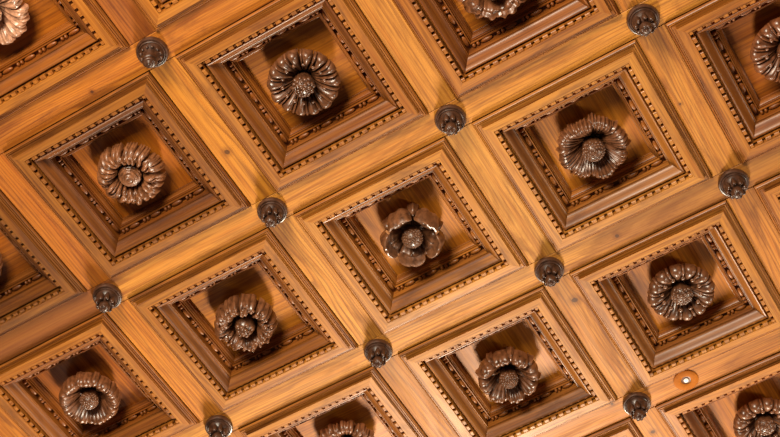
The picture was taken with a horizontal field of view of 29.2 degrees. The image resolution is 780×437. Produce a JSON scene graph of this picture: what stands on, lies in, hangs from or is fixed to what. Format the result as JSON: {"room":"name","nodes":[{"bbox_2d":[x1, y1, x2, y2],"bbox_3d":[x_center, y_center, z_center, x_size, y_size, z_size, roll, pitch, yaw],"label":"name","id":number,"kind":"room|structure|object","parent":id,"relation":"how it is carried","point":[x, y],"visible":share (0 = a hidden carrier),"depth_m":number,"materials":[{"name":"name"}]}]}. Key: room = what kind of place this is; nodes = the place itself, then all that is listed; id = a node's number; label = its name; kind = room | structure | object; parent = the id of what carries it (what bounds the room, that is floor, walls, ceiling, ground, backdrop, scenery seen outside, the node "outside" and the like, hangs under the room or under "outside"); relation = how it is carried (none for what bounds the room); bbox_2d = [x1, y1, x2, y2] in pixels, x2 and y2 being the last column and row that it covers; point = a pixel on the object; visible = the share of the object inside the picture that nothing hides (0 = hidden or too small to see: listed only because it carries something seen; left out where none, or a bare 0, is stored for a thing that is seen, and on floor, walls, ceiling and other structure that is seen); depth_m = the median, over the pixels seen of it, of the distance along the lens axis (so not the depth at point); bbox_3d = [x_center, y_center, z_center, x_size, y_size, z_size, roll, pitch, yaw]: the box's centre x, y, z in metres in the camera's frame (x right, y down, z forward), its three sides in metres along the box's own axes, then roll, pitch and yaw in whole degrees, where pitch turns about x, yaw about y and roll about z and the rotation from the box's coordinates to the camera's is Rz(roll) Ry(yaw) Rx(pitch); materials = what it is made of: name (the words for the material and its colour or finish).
{"room":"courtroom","nodes":[
{"label":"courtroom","id":0,"kind":"room"},
{"bbox_2d":[4,2,779,436],"bbox_3d":[0.113,-0.024,7.618,15.000,0.100,15.000,-27,-62,16],"label":"ceiling","id":1,"kind":"structure","parent":0,"point":[454,2],"depth_m":7.39,"materials":[{"name":"brown wood"}]},
{"bbox_2d":[0,407,28,436],"bbox_3d":[-2.034,1.139,8.181,0.146,0.160,0.848,-27,-62,16],"label":"board","id":2,"kind":"object","parent":1,"relation":"attached to","point":[8,427],"visible":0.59,"depth_m":8.08,"materials":[{"name":"brown wood"}]},
{"bbox_2d":[0,151,109,289],"bbox_3d":[-1.689,-0.018,7.444,0.146,0.160,0.848,-27,-62,16],"label":"board","id":3,"kind":"object","parent":1,"relation":"attached to","point":[17,189],"visible":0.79,"depth_m":7.38,"materials":[{"name":"brown wood"}]},
{"bbox_2d":[96,0,155,44],"bbox_3d":[-1.344,-1.174,6.706,0.146,0.160,0.848,-27,-62,16],"label":"board","id":4,"kind":"object","parent":1,"relation":"attached to","point":[125,15],"visible":0.89,"depth_m":6.78,"materials":[{"name":"brown wood"}]},
{"bbox_2d":[0,0,272,153],"bbox_3d":[-1.087,-0.811,6.935,8.400,0.160,0.146,-27,-62,16],"label":"timber beam","id":5,"kind":"structure","parent":1,"relation":"attached to","point":[209,18],"depth_m":6.93,"materials":[{"name":"brown wood"}]},
{"bbox_2d":[0,189,86,336],"bbox_3d":[-2.118,0.215,7.556,0.852,0.178,0.852,-27,-62,16],"label":"coffer","id":6,"kind":"object","parent":5,"relation":"attached to","point":[44,283],"visible":1,"depth_m":7.58,"materials":[{"name":"brown wood"}]},
{"bbox_2d":[0,253,2,274],"bbox_3d":[-2.120,0.213,7.557,0.325,0.134,0.319,7,-58,-4],"label":"rosette","id":7,"kind":"object","parent":6,"relation":"attached to","point":[1,260],"visible":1,"depth_m":7.55,"materials":[{"name":"brown wood"}]},
{"bbox_2d":[0,0,128,119],"bbox_3d":[-1.773,-0.941,6.818,0.852,0.178,0.852,-27,-62,16],"label":"coffer","id":8,"kind":"object","parent":5,"relation":"attached to","point":[87,37],"visible":1,"depth_m":6.90,"materials":[{"name":"brown wood"}]},
{"bbox_2d":[0,0,29,44],"bbox_3d":[-1.815,-0.941,6.818,0.349,0.139,0.337,-27,-62,16],"label":"rosette","id":9,"kind":"object","parent":8,"relation":"attached to","point":[14,16],"visible":1,"depth_m":6.82,"materials":[{"name":"brown wood"}]},
{"bbox_2d":[4,70,250,278],"bbox_3d":[-1.260,-0.215,7.276,0.852,0.178,0.852,-27,-62,16],"label":"coffer","id":10,"kind":"object","parent":5,"relation":"attached to","point":[139,110],"visible":1,"depth_m":7.27,"materials":[{"name":"brown wood"}]},
{"bbox_2d":[97,142,165,204],"bbox_3d":[-1.260,-0.215,7.276,0.345,0.140,0.339,-27,-62,16],"label":"rosette","id":11,"kind":"object","parent":10,"relation":"attached to","point":[130,174],"visible":1,"depth_m":7.23,"materials":[{"name":"brown wood"}]},
{"bbox_2d":[136,36,168,67],"bbox_3d":[-1.088,-0.733,6.812,0.151,0.142,0.151,-16,-59,11],"label":"boss","id":12,"kind":"object","parent":5,"relation":"attached to","point":[151,51],"visible":1,"depth_m":6.81,"materials":[{"name":"brown wood"}]},
{"bbox_2d":[133,0,209,30],"bbox_3d":[-0.915,-1.371,6.539,0.852,0.178,0.852,-27,-62,16],"label":"coffer","id":13,"kind":"object","parent":5,"relation":"attached to","point":[160,13],"visible":1,"depth_m":6.72,"materials":[{"name":"brown wood"}]},
{"bbox_2d":[175,0,428,191],"bbox_3d":[-0.402,-0.646,6.997,0.852,0.178,0.852,-27,-62,16],"label":"coffer","id":14,"kind":"object","parent":5,"relation":"attached to","point":[385,102],"visible":1,"depth_m":7.00,"materials":[{"name":"brown wood"}]},
{"bbox_2d":[267,48,340,115],"bbox_3d":[-0.402,-0.635,6.979,0.342,0.179,0.338,-27,-62,16],"label":"rosette","id":15,"kind":"object","parent":14,"relation":"attached to","point":[304,82],"visible":1,"depth_m":6.95,"materials":[{"name":"brown wood"}]},
{"bbox_2d":[392,0,620,98],"bbox_3d":[0.456,-1.076,6.718,0.852,0.178,0.852,-27,-62,16],"label":"coffer","id":16,"kind":"object","parent":5,"relation":"attached to","point":[467,58],"visible":1,"depth_m":6.83,"materials":[{"name":"brown wood"}]},
{"bbox_2d":[458,0,525,20],"bbox_3d":[0.459,-1.045,6.710,0.347,0.183,0.346,-27,-62,16],"label":"rosette","id":17,"kind":"object","parent":16,"relation":"attached to","point":[491,9],"visible":1,"depth_m":6.72,"materials":[{"name":"brown wood"}]},
{"bbox_2d":[106,298,221,420],"bbox_3d":[-1.176,0.708,7.902,0.146,0.160,0.848,-27,-62,16],"label":"board","id":18,"kind":"object","parent":1,"relation":"attached to","point":[128,319],"visible":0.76,"depth_m":7.83,"materials":[{"name":"brown wood"}]},
{"bbox_2d":[150,54,275,204],"bbox_3d":[-0.831,-0.448,7.164,0.146,0.160,0.848,-27,-62,16],"label":"board","id":19,"kind":"object","parent":1,"relation":"attached to","point":[173,78],"visible":0.8,"depth_m":7.09,"materials":[{"name":"brown wood"}]},
{"bbox_2d":[227,428,243,436],"bbox_3d":[-0.662,1.434,8.360,0.146,0.160,0.848,-27,-62,16],"label":"board","id":20,"kind":"object","parent":1,"relation":"attached to","point":[235,433],"visible":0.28,"depth_m":8.10,"materials":[{"name":"brown wood"}]},
{"bbox_2d":[270,213,381,344],"bbox_3d":[-0.318,0.278,7.622,0.146,0.160,0.848,-27,-62,16],"label":"board","id":21,"kind":"object","parent":1,"relation":"attached to","point":[290,233],"visible":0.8,"depth_m":7.55,"materials":[{"name":"brown wood"}]},
{"bbox_2d":[0,0,708,363],"bbox_3d":[-0.145,-0.300,7.254,9.400,0.160,0.146,-27,-62,16],"label":"timber beam","id":22,"kind":"structure","parent":1,"relation":"attached to","point":[613,33],"depth_m":7.21,"materials":[{"name":"brown wood"}]},
{"bbox_2d":[0,312,199,436],"bbox_3d":[-1.605,0.941,8.014,0.852,0.178,0.852,-27,-62,16],"label":"coffer","id":23,"kind":"object","parent":22,"relation":"attached to","point":[148,406],"visible":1,"depth_m":7.99,"materials":[{"name":"brown wood"}]},
{"bbox_2d":[59,371,120,424],"bbox_3d":[-1.606,0.955,8.011,0.325,0.158,0.319,7,-58,-4],"label":"rosette","id":24,"kind":"object","parent":23,"relation":"attached to","point":[85,397],"visible":1,"depth_m":7.97,"materials":[{"name":"brown wood"}]},
{"bbox_2d":[92,283,121,312],"bbox_3d":[-1.433,0.424,7.549,0.151,0.144,0.151,-21,-60,13],"label":"boss","id":25,"kind":"object","parent":22,"relation":"attached to","point":[106,297],"visible":1,"depth_m":7.55,"materials":[{"name":"brown wood"}]},
{"bbox_2d":[257,197,287,227],"bbox_3d":[-0.575,-0.006,7.269,0.151,0.144,0.151,-11,-58,8],"label":"boss","id":26,"kind":"object","parent":22,"relation":"attached to","point":[272,211],"visible":1,"depth_m":7.27,"materials":[{"name":"brown wood"}]},
{"bbox_2d":[261,203,282,219],"bbox_3d":[-0.575,-0.015,7.283,0.112,0.058,0.112,-11,-58,8],"label":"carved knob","id":27,"kind":"object","parent":26,"relation":"on","point":[275,210],"depth_m":7.26,"materials":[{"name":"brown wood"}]},
{"bbox_2d":[294,136,528,334],"bbox_3d":[0.111,0.080,7.455,0.852,0.178,0.852,-27,-62,16],"label":"coffer","id":28,"kind":"object","parent":22,"relation":"attached to","point":[433,177],"visible":1,"depth_m":7.46,"materials":[{"name":"brown wood"}]},
{"bbox_2d":[380,203,444,266],"bbox_3d":[0.111,0.083,7.447,0.320,0.156,0.325,38,-65,-21],"label":"rosette","id":29,"kind":"object","parent":28,"relation":"attached to","point":[412,230],"visible":1,"depth_m":7.42,"materials":[{"name":"brown wood"}]},
{"bbox_2d":[434,104,465,135],"bbox_3d":[0.283,-0.437,6.990,0.151,0.144,0.151,-27,-62,16],"label":"boss","id":30,"kind":"object","parent":22,"relation":"attached to","point":[449,119],"visible":1,"depth_m":6.99,"materials":[{"name":"brown wood"}]},
{"bbox_2d":[626,3,659,35],"bbox_3d":[1.141,-0.867,6.710,0.151,0.144,0.151,-7,-58,5],"label":"boss","id":31,"kind":"object","parent":22,"relation":"attached to","point":[642,19],"visible":1,"depth_m":6.71,"materials":[{"name":"brown wood"}]},
{"bbox_2d":[665,0,779,163],"bbox_3d":[1.828,-0.781,6.896,0.852,0.178,0.852,-27,-62,16],"label":"coffer","id":32,"kind":"object","parent":22,"relation":"attached to","point":[751,124],"visible":1,"depth_m":6.94,"materials":[{"name":"brown wood"}]},
{"bbox_2d":[750,17,779,81],"bbox_3d":[1.827,-0.778,6.890,0.341,0.152,0.343,-27,-62,16],"label":"rosette","id":33,"kind":"object","parent":32,"relation":"attached to","point":[765,48],"visible":1,"depth_m":6.88,"materials":[{"name":"brown wood"}]},
{"bbox_2d":[355,0,455,111],"bbox_3d":[0.027,-0.879,6.885,0.146,0.160,0.848,-27,-62,16],"label":"board","id":34,"kind":"object","parent":1,"relation":"attached to","point":[385,18],"visible":0.84,"depth_m":6.87,"materials":[{"name":"brown wood"}]},
{"bbox_2d":[376,353,458,436],"bbox_3d":[0.196,1.003,8.081,0.146,0.160,0.848,-27,-62,16],"label":"board","id":35,"kind":"object","parent":1,"relation":"attached to","point":[395,372],"visible":0.7,"depth_m":7.96,"materials":[{"name":"brown wood"}]},
{"bbox_2d":[171,146,779,436],"bbox_3d":[0.368,0.425,7.712,9.400,0.160,0.146,-27,-62,16],"label":"timber beam","id":36,"kind":"structure","parent":1,"relation":"attached to","point":[765,166],"depth_m":7.60,"materials":[{"name":"brown wood"}]},
{"bbox_2d":[205,415,232,436],"bbox_3d":[-0.920,1.150,8.007,0.151,0.144,0.151,-16,-59,11],"label":"boss","id":37,"kind":"object","parent":36,"relation":"attached to","point":[216,425],"visible":1,"depth_m":8.01,"materials":[{"name":"brown wood"}]},
{"bbox_2d":[208,421,228,436],"bbox_3d":[-0.920,1.141,8.020,0.112,0.058,0.112,-16,-59,11],"label":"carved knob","id":38,"kind":"object","parent":37,"relation":"on","point":[220,428],"depth_m":8.00,"materials":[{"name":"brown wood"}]},
{"bbox_2d":[128,227,357,411],"bbox_3d":[-0.747,0.510,7.735,0.852,0.178,0.852,-27,-62,16],"label":"coffer","id":39,"kind":"object","parent":36,"relation":"attached to","point":[312,335],"visible":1,"depth_m":7.74,"materials":[{"name":"brown wood"}]},
{"bbox_2d":[214,293,277,351],"bbox_3d":[-0.745,0.542,7.732,0.319,0.176,0.323,35,-64,-20],"label":"rosette","id":40,"kind":"object","parent":39,"relation":"attached to","point":[245,322],"visible":1,"depth_m":7.68,"materials":[{"name":"brown wood"}]},
{"bbox_2d":[364,339,392,367],"bbox_3d":[-0.062,0.720,7.727,0.151,0.144,0.151,-2,-58,1],"label":"boss","id":41,"kind":"object","parent":36,"relation":"attached to","point":[378,352],"visible":1,"depth_m":7.73,"materials":[{"name":"brown wood"}]},
{"bbox_2d":[398,285,617,436],"bbox_3d":[0.625,0.806,7.913,0.852,0.178,0.852,-27,-62,16],"label":"coffer","id":42,"kind":"object","parent":36,"relation":"attached to","point":[573,387],"visible":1,"depth_m":7.91,"materials":[{"name":"brown wood"}]},
{"bbox_2d":[475,346,540,402],"bbox_3d":[0.624,0.827,7.906,0.329,0.173,0.328,-18,-59,12],"label":"rosette","id":43,"kind":"object","parent":42,"relation":"attached to","point":[510,374],"visible":1,"depth_m":7.87,"materials":[{"name":"brown wood"}]},
{"bbox_2d":[534,257,563,286],"bbox_3d":[0.796,0.289,7.448,0.151,0.144,0.151,-14,-59,9],"label":"boss","id":44,"kind":"object","parent":36,"relation":"attached to","point":[548,270],"visible":1,"depth_m":7.45,"materials":[{"name":"brown wood"}]},
{"bbox_2d":[472,39,712,252],"bbox_3d":[0.970,-0.351,7.176,0.852,0.178,0.852,-27,-62,16],"label":"coffer","id":45,"kind":"object","parent":36,"relation":"attached to","point":[620,84],"visible":1,"depth_m":7.17,"materials":[{"name":"brown wood"}]},
{"bbox_2d":[556,112,630,178],"bbox_3d":[0.972,-0.335,7.166,0.350,0.171,0.340,-27,-62,16],"label":"rosette","id":46,"kind":"object","parent":45,"relation":"attached to","point":[596,146],"visible":1,"depth_m":7.13,"materials":[{"name":"brown wood"}]},
{"bbox_2d":[718,169,749,198],"bbox_3d":[1.655,-0.142,7.169,0.151,0.144,0.151,-19,-60,12],"label":"boss","id":47,"kind":"object","parent":36,"relation":"attached to","point":[733,183],"visible":1,"depth_m":7.17,"materials":[{"name":"brown wood"}]},
{"bbox_2d":[754,173,779,233],"bbox_3d":[2.341,-0.056,7.354,0.852,0.178,0.852,-27,-62,16],"label":"coffer","id":48,"kind":"object","parent":36,"relation":"attached to","point":[768,190],"visible":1,"depth_m":7.23,"materials":[{"name":"brown wood"}]},
{"bbox_2d":[445,122,554,263],"bbox_3d":[0.541,-0.153,7.343,0.146,0.160,0.848,-27,-62,16],"label":"board","id":49,"kind":"object","parent":1,"relation":"attached to","point":[468,145],"visible":0.81,"depth_m":7.26,"materials":[{"name":"brown wood"}]},
{"bbox_2d":[543,273,641,397],"bbox_3d":[1.054,0.573,7.801,0.146,0.160,0.848,-27,-62,16],"label":"board","id":50,"kind":"object","parent":1,"relation":"attached to","point":[566,295],"visible":0.81,"depth_m":7.73,"materials":[{"name":"brown wood"}]},
{"bbox_2d":[614,0,643,11],"bbox_3d":[0.886,-1.309,6.606,0.146,0.160,0.848,-27,-62,16],"label":"board","id":51,"kind":"object","parent":1,"relation":"attached to","point":[623,5],"visible":1,"depth_m":6.73,"materials":[{"name":"brown wood"}]},
{"bbox_2d":[631,406,673,436],"bbox_3d":[1.567,1.298,8.259,0.146,0.160,0.848,-27,-62,16],"label":"board","id":52,"kind":"object","parent":1,"relation":"attached to","point":[653,424],"visible":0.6,"depth_m":8.05,"materials":[{"name":"brown wood"}]},
{"bbox_2d":[535,329,779,436],"bbox_3d":[1.740,0.720,7.891,7.400,0.160,0.146,-27,-62,16],"label":"timber beam","id":53,"kind":"structure","parent":1,"relation":"attached to","point":[767,345],"depth_m":7.90,"materials":[{"name":"brown wood"}]},
{"bbox_2d":[239,366,427,436],"bbox_3d":[-0.234,1.236,8.193,0.852,0.178,0.852,-27,-62,16],"label":"coffer","id":54,"kind":"object","parent":53,"relation":"attached to","point":[365,397],"visible":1,"depth_m":8.01,"materials":[{"name":"brown wood"}]},
{"bbox_2d":[319,420,373,436],"bbox_3d":[-0.234,1.240,8.184,0.346,0.155,0.337,-27,-62,16],"label":"rosette","id":55,"kind":"object","parent":54,"relation":"attached to","point":[349,428],"visible":1,"depth_m":8.10,"materials":[{"name":"brown wood"}]},
{"bbox_2d":[585,417,642,436],"bbox_3d":[1.138,1.531,8.371,0.852,0.178,0.852,-27,-62,16],"label":"coffer","id":56,"kind":"object","parent":53,"relation":"attached to","point":[626,427],"visible":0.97,"depth_m":8.04,"materials":[{"name":"brown wood"}]},
{"bbox_2d":[622,392,650,420],"bbox_3d":[1.310,1.015,7.906,0.151,0.144,0.151,-9,-58,6],"label":"boss","id":57,"kind":"object","parent":53,"relation":"attached to","point":[636,404],"visible":1,"depth_m":7.91,"materials":[{"name":"brown wood"}]},
{"bbox_2d":[570,199,779,388],"bbox_3d":[1.483,0.375,7.634,0.852,0.178,0.852,-27,-62,16],"label":"coffer","id":58,"kind":"object","parent":53,"relation":"attached to","point":[614,285],"visible":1,"depth_m":7.64,"materials":[{"name":"brown wood"}]},
{"bbox_2d":[647,263,714,320],"bbox_3d":[1.483,0.376,7.633,0.344,0.139,0.342,-27,-62,16],"label":"rosette","id":59,"kind":"object","parent":58,"relation":"attached to","point":[681,292],"visible":1,"depth_m":7.60,"materials":[{"name":"brown wood"}]},
{"bbox_2d":[673,370,698,389],"bbox_3d":[1.556,0.851,7.876,0.132,0.014,0.132,-27,-62,16],"label":"recessed light","id":60,"kind":"object","parent":53,"relation":"attached to","point":[687,379],"visible":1,"depth_m":7.87,"materials":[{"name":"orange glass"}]},
{"bbox_2d":[656,352,779,436],"bbox_3d":[1.996,1.101,8.092,0.852,0.178,0.852,-27,-62,16],"label":"coffer","id":61,"kind":"object","parent":53,"relation":"attached to","point":[687,414],"visible":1,"depth_m":8.00,"materials":[{"name":"brown wood"}]},
{"bbox_2d":[733,398,779,436],"bbox_3d":[2.019,1.103,8.088,0.336,0.146,0.339,-27,-62,16],"label":"rosette","id":62,"kind":"object","parent":61,"relation":"attached to","point":[760,417],"visible":1,"depth_m":8.04,"materials":[{"name":"brown wood"}]},
{"bbox_2d":[635,23,739,175],"bbox_3d":[1.399,-0.584,7.064,0.146,0.160,0.848,-27,-62,16],"label":"board","id":63,"kind":"object","parent":1,"relation":"attached to","point":[662,53],"visible":0.78,"depth_m":6.99,"materials":[{"name":"brown wood"}]},
{"bbox_2d":[726,185,779,294],"bbox_3d":[1.912,0.142,7.522,0.146,0.160,0.848,-27,-62,16],"label":"board","id":64,"kind":"object","parent":1,"relation":"attached to","point":[749,210],"visible":0.83,"depth_m":7.37,"materials":[{"name":"brown wood"}]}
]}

